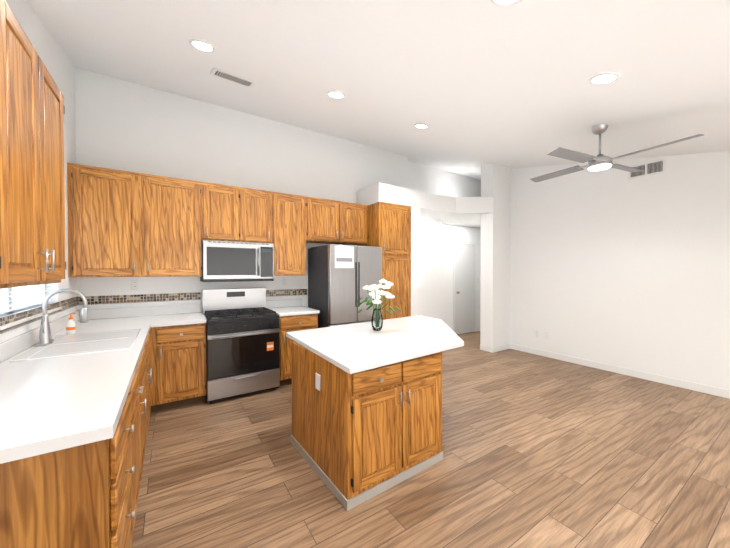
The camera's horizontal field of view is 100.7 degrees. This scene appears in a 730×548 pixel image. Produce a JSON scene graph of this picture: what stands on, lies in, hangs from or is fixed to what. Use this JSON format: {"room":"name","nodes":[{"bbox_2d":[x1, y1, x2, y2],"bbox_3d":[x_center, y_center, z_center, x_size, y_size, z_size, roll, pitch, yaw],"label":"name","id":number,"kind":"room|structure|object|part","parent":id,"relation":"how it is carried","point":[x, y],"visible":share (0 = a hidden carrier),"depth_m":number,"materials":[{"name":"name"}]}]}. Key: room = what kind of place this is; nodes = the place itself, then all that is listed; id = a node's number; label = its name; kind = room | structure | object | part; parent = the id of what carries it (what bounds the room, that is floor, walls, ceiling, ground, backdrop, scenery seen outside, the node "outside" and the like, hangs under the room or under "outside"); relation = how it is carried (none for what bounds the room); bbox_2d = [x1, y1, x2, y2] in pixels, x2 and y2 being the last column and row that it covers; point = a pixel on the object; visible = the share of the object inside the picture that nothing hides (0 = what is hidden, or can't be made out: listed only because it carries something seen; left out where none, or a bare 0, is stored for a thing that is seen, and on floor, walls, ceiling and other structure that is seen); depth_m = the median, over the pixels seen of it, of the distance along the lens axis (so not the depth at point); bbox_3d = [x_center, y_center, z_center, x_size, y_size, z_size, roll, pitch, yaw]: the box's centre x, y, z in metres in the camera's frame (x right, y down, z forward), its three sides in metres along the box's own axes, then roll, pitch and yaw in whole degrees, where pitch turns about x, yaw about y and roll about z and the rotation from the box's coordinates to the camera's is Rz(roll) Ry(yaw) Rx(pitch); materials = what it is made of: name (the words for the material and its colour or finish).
{"room":"kitchen","nodes":[
{"label":"kitchen","id":0,"kind":"room"},
{"bbox_2d":[0,0,77,342],"bbox_3d":[-1.180,-0.361,0.198,0.156,3.579,7.170,0,1,-33],"label":"wall","id":1,"kind":"structure","parent":0,"point":[58,64],"depth_m":2.60,"materials":[{"name":"white paint"}]},
{"bbox_2d":[0,283,61,329],"bbox_3d":[-2.321,-0.219,1.980,0.170,1.060,1.400,0,1,-33],"label":"kitchen window","id":2,"kind":"structure","parent":1,"relation":"in","point":[41,292],"depth_m":2.12,"materials":[{"name":"white glass"}]},
{"bbox_2d":[0,0,65,288],"bbox_3d":[-1.508,-0.454,1.193,0.382,1.005,0.750,0,1,-33],"label":"upper cabinet","id":3,"kind":"object","parent":1,"relation":"attached to","point":[32,207],"visible":1,"depth_m":1.18,"materials":[{"name":"brown wood"}]},
{"bbox_2d":[75,67,407,312],"bbox_3d":[-1.290,-0.388,4.496,4.630,3.547,0.486,0,1,-33],"label":"wall","id":4,"kind":"structure","parent":0,"point":[122,125],"depth_m":3.73,"materials":[{"name":"white paint"}]},
{"bbox_2d":[67,163,141,276],"bbox_3d":[-2.643,-0.511,3.116,0.556,1.080,0.372,0,1,-33],"label":"upper cabinet","id":5,"kind":"object","parent":4,"relation":"attached to","point":[104,222],"visible":0.98,"depth_m":2.98,"materials":[{"name":"brown wood"}]},
{"bbox_2d":[131,279,138,289],"bbox_3d":[-2.576,0.117,3.385,0.070,0.115,0.008,0,1,-33],"label":"outlet","id":6,"kind":"object","parent":4,"relation":"attached to","point":[134,284],"visible":1,"depth_m":3.38,"materials":[{"name":"white plastic"}]},
{"bbox_2d":[141,173,201,276],"bbox_3d":[-2.174,-0.513,3.420,0.558,1.080,0.372,0,1,-33],"label":"upper cabinet","id":7,"kind":"object","parent":4,"relation":"attached to","point":[171,226],"visible":1,"depth_m":3.28,"materials":[{"name":"brown wood"}]},
{"bbox_2d":[202,182,271,243],"bbox_3d":[-1.602,-0.722,3.786,0.798,0.670,0.372,0,1,-33],"label":"upper cabinet","id":8,"kind":"object","parent":4,"relation":"attached to","point":[234,214],"visible":1,"depth_m":3.64,"materials":[{"name":"brown wood"}]},
{"bbox_2d":[200,240,273,281],"bbox_3d":[-1.581,-0.147,3.760,0.792,0.471,0.448,0,1,-33],"label":"over-the-range microwave","id":9,"kind":"object","parent":8,"relation":"attached to","point":[224,261],"visible":1,"depth_m":3.59,"materials":[{"name":"grey metal"}]},
{"bbox_2d":[282,278,286,285],"bbox_3d":[-1.147,0.108,4.306,0.070,0.115,0.008,0,1,-33],"label":"outlet","id":10,"kind":"object","parent":4,"relation":"attached to","point":[284,281],"visible":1,"depth_m":4.30,"materials":[{"name":"white plastic"}]},
{"bbox_2d":[272,192,305,275],"bbox_3d":[-1.073,-0.520,4.129,0.458,1.080,0.372,0,1,-33],"label":"upper cabinet","id":11,"kind":"object","parent":4,"relation":"attached to","point":[289,226],"visible":0.96,"depth_m":4.00,"materials":[{"name":"brown wood"}]},
{"bbox_2d":[306,197,367,244],"bbox_3d":[-0.455,-0.764,4.525,1.008,0.600,0.372,0,1,-33],"label":"upper cabinet","id":12,"kind":"object","parent":4,"relation":"attached to","point":[335,222],"visible":0.98,"depth_m":4.37,"materials":[{"name":"brown wood"}]},
{"bbox_2d":[26,0,729,179],"bbox_3d":[1.985,-1.535,2.543,8.030,1.759,7.700,0,1,-33],"label":"ceiling","id":13,"kind":"structure","parent":0,"point":[473,85],"depth_m":2.37,"materials":[{"name":"white paint"}]},
{"bbox_2d":[189,39,214,52],"bbox_3d":[-1.278,-1.793,2.377,0.184,0.046,0.180,0,1,-33],"label":"recessed light","id":14,"kind":"object","parent":13,"relation":"in","point":[202,45],"visible":0.98,"depth_m":2.37,"materials":[{"name":"white plastic"}]},
{"bbox_2d":[210,68,255,87],"bbox_3d":[-1.275,-1.895,2.925,0.380,0.048,0.167,0,1,-37],"label":"ceiling vent","id":15,"kind":"object","parent":13,"relation":"in","point":[231,77],"visible":0.98,"depth_m":2.91,"materials":[{"name":"white metal"}]},
{"bbox_2d":[327,91,344,98],"bbox_3d":[-0.291,-1.806,3.049,0.184,0.046,0.180,0,1,-33],"label":"recessed light","id":16,"kind":"object","parent":13,"relation":"in","point":[336,94],"visible":0.98,"depth_m":3.05,"materials":[{"name":"white plastic"}]},
{"bbox_2d":[414,123,428,128],"bbox_3d":[0.691,-1.819,3.718,0.184,0.046,0.180,0,1,-33],"label":"recessed light","id":17,"kind":"object","parent":13,"relation":"in","point":[421,126],"visible":1,"depth_m":3.71,"materials":[{"name":"white plastic"}]},
{"bbox_2d":[490,0,521,6],"bbox_3d":[0.720,-1.406,1.516,0.184,0.046,0.180,0,1,-33],"label":"recessed light","id":18,"kind":"object","parent":13,"relation":"in","point":[503,3],"visible":0.96,"depth_m":1.57,"materials":[{"name":"white plastic"}]},
{"bbox_2d":[589,72,619,84],"bbox_3d":[1.736,-1.417,2.195,0.184,0.046,0.180,0,1,-33],"label":"recessed light","id":19,"kind":"object","parent":13,"relation":"in","point":[604,78],"visible":0.96,"depth_m":2.19,"materials":[{"name":"white plastic"}]},
{"bbox_2d":[530,124,703,181],"bbox_3d":[2.415,-1.306,3.102,1.140,0.446,1.067,0,1,19],"label":"ceiling fan","id":20,"kind":"object","parent":13,"relation":"hanging from","point":[599,161],"visible":1,"depth_m":3.04,"materials":[{"name":"silver metal"}]},
{"bbox_2d":[357,182,492,227],"bbox_3d":[1.876,-1.217,5.844,4.338,0.280,1.337,0,1,-33],"label":"soffit beam","id":21,"kind":"structure","parent":0,"point":[462,211],"depth_m":5.14,"materials":[{"name":"white paint"}]},
{"bbox_2d":[132,331,729,547],"bbox_3d":[1.985,1.455,2.572,8.030,0.100,7.700,0,1,-33],"label":"floor","id":22,"kind":"structure","parent":0,"point":[539,451],"depth_m":2.13,"materials":[{"name":"wood"}]},
{"bbox_2d":[0,333,151,547],"bbox_3d":[-1.896,0.971,2.089,0.684,0.878,2.933,0,1,-33],"label":"base cabinet","id":23,"kind":"object","parent":22,"relation":"on","point":[84,496],"visible":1,"depth_m":0.98,"materials":[{"name":"brown wood"}]},
{"bbox_2d":[0,306,155,463],"bbox_3d":[-1.900,0.538,2.068,0.660,0.307,2.958,0,1,-33],"label":"countertop","id":24,"kind":"structure","parent":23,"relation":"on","point":[63,390],"depth_m":1.41,"materials":[{"name":"white stone"}]},
{"bbox_2d":[34,288,87,346],"bbox_3d":[-2.119,0.290,2.127,0.256,0.376,0.170,0,1,-33],"label":"faucet","id":25,"kind":"object","parent":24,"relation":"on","point":[45,334],"visible":1,"depth_m":2.08,"materials":[{"name":"silver metal"}]},
{"bbox_2d":[66,313,75,334],"bbox_3d":[-2.377,0.401,2.444,0.058,0.169,0.057,0,1,-33],"label":"soap bottle","id":26,"kind":"object","parent":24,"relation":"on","point":[70,326],"visible":0.96,"depth_m":2.43,"materials":[{"name":"white plastic"}]},
{"bbox_2d":[149,323,205,412],"bbox_3d":[-2.059,0.958,3.336,0.497,0.878,0.662,0,1,-33],"label":"base cabinet","id":27,"kind":"object","parent":22,"relation":"on","point":[178,359],"visible":1,"depth_m":3.09,"materials":[{"name":"brown wood"}]},
{"bbox_2d":[156,304,205,326],"bbox_3d":[-2.054,0.445,3.348,0.470,0.145,0.638,0,1,-33],"label":"countertop","id":28,"kind":"structure","parent":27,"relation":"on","point":[170,315],"depth_m":3.47,"materials":[{"name":"white stone"}]},
{"bbox_2d":[202,287,279,403],"bbox_3d":[-1.499,0.792,3.641,0.764,1.205,0.716,0,1,-33],"label":"stove","id":29,"kind":"object","parent":22,"relation":"on","point":[242,341],"visible":0.96,"depth_m":3.43,"materials":[{"name":"grey metal"}]},
{"bbox_2d":[266,299,319,386],"bbox_3d":[-0.974,0.878,4.034,0.532,1.025,0.662,0,1,-33],"label":"base cabinet","id":30,"kind":"object","parent":22,"relation":"on","point":[297,323],"depth_m":3.76,"materials":[{"name":"brown wood"}]},
{"bbox_3d":[-0.980,0.438,4.040,0.532,0.145,0.638,0,1,-33],"label":"top of the left run of base cabinet","id":31,"kind":"part","parent":30,"relation":"part of","materials":[{"name":"white stone"}]},
{"bbox_2d":[308,244,381,327],"bbox_3d":[-0.283,0.501,4.351,0.820,1.772,0.786,0,1,-33],"label":"refrigerator","id":32,"kind":"object","parent":22,"relation":"on","point":[340,277],"visible":0.52,"depth_m":4.04,"materials":[{"name":"grey metal"}]},
{"bbox_2d":[291,339,442,510],"bbox_3d":[-0.005,0.987,2.391,0.895,0.840,0.965,0,1,-33],"label":"kitchen island","id":33,"kind":"object","parent":22,"relation":"on","point":[366,411],"depth_m":2.01,"materials":[{"name":"brown wood"}]},
{"bbox_2d":[286,315,463,374],"bbox_3d":[0.300,0.543,2.744,1.764,0.040,1.312,0,1,-33],"label":"island countertop","id":34,"kind":"structure","parent":33,"relation":"on","point":[356,348],"depth_m":2.33,"materials":[{"name":"white stone"}]},
{"bbox_2d":[356,279,401,330],"bbox_3d":[0.138,0.283,2.759,0.331,0.478,0.417,0,1,-33],"label":"vase","id":35,"kind":"object","parent":34,"relation":"on","point":[376,297],"visible":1,"depth_m":2.77,"materials":[{"name":"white plant"}]},
{"bbox_2d":[357,202,410,319],"bbox_3d":[0.314,0.159,4.853,0.619,2.447,0.670,0,1,-33],"label":"pantry","id":36,"kind":"object","parent":22,"relation":"on","point":[389,228],"visible":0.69,"depth_m":4.59,"materials":[{"name":"brown wood"}]},
{"bbox_2d":[408,161,510,346],"bbox_3d":[2.160,-0.438,6.124,3.865,3.616,1.490,0,1,-33],"label":"wall","id":37,"kind":"structure","parent":0,"point":[432,240],"depth_m":5.55,"materials":[{"name":"white paint"}]},
{"bbox_2d":[453,241,476,334],"bbox_3d":[2.306,0.313,6.888,0.800,2.100,0.076,0,1,-33],"label":"door","id":38,"kind":"structure","parent":37,"relation":"attached to","point":[464,282],"depth_m":6.90,"materials":[{"name":"white wood"}]},
{"bbox_2d":[491,343,509,352],"bbox_3d":[2.447,1.329,5.431,0.513,0.095,0.013,0,1,-33],"label":"baseboard","id":39,"kind":"structure","parent":37,"relation":"attached to","point":[507,346],"depth_m":5.41,"materials":[{"name":"white wood"}]},
{"bbox_2d":[510,151,729,389],"bbox_3d":[4.300,-0.296,3.191,0.150,3.389,6.260,0,1,-33],"label":"wall","id":40,"kind":"structure","parent":0,"point":[613,266],"depth_m":4.13,"materials":[{"name":"white paint"}]},
{"bbox_2d":[510,343,729,398],"bbox_3d":[4.257,1.352,3.120,0.015,0.095,5.860,0,1,-33],"label":"baseboard","id":41,"kind":"structure","parent":40,"relation":"attached to","point":[712,390],"depth_m":4.08,"materials":[{"name":"white wood"}]},
{"bbox_2d":[628,158,664,179],"bbox_3d":[3.692,-1.374,3.972,0.012,0.190,0.370,0,1,-33],"label":"air vent","id":42,"kind":"object","parent":40,"relation":"in","point":[653,167],"visible":0.92,"depth_m":3.95,"materials":[{"name":"white metal"}]},
{"label":"outside","id":43,"kind":"structure","parent":0,"visible":0},
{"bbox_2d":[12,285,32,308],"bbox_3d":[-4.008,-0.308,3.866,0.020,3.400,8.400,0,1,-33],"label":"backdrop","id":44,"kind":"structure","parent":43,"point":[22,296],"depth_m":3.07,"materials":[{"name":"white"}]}
]}

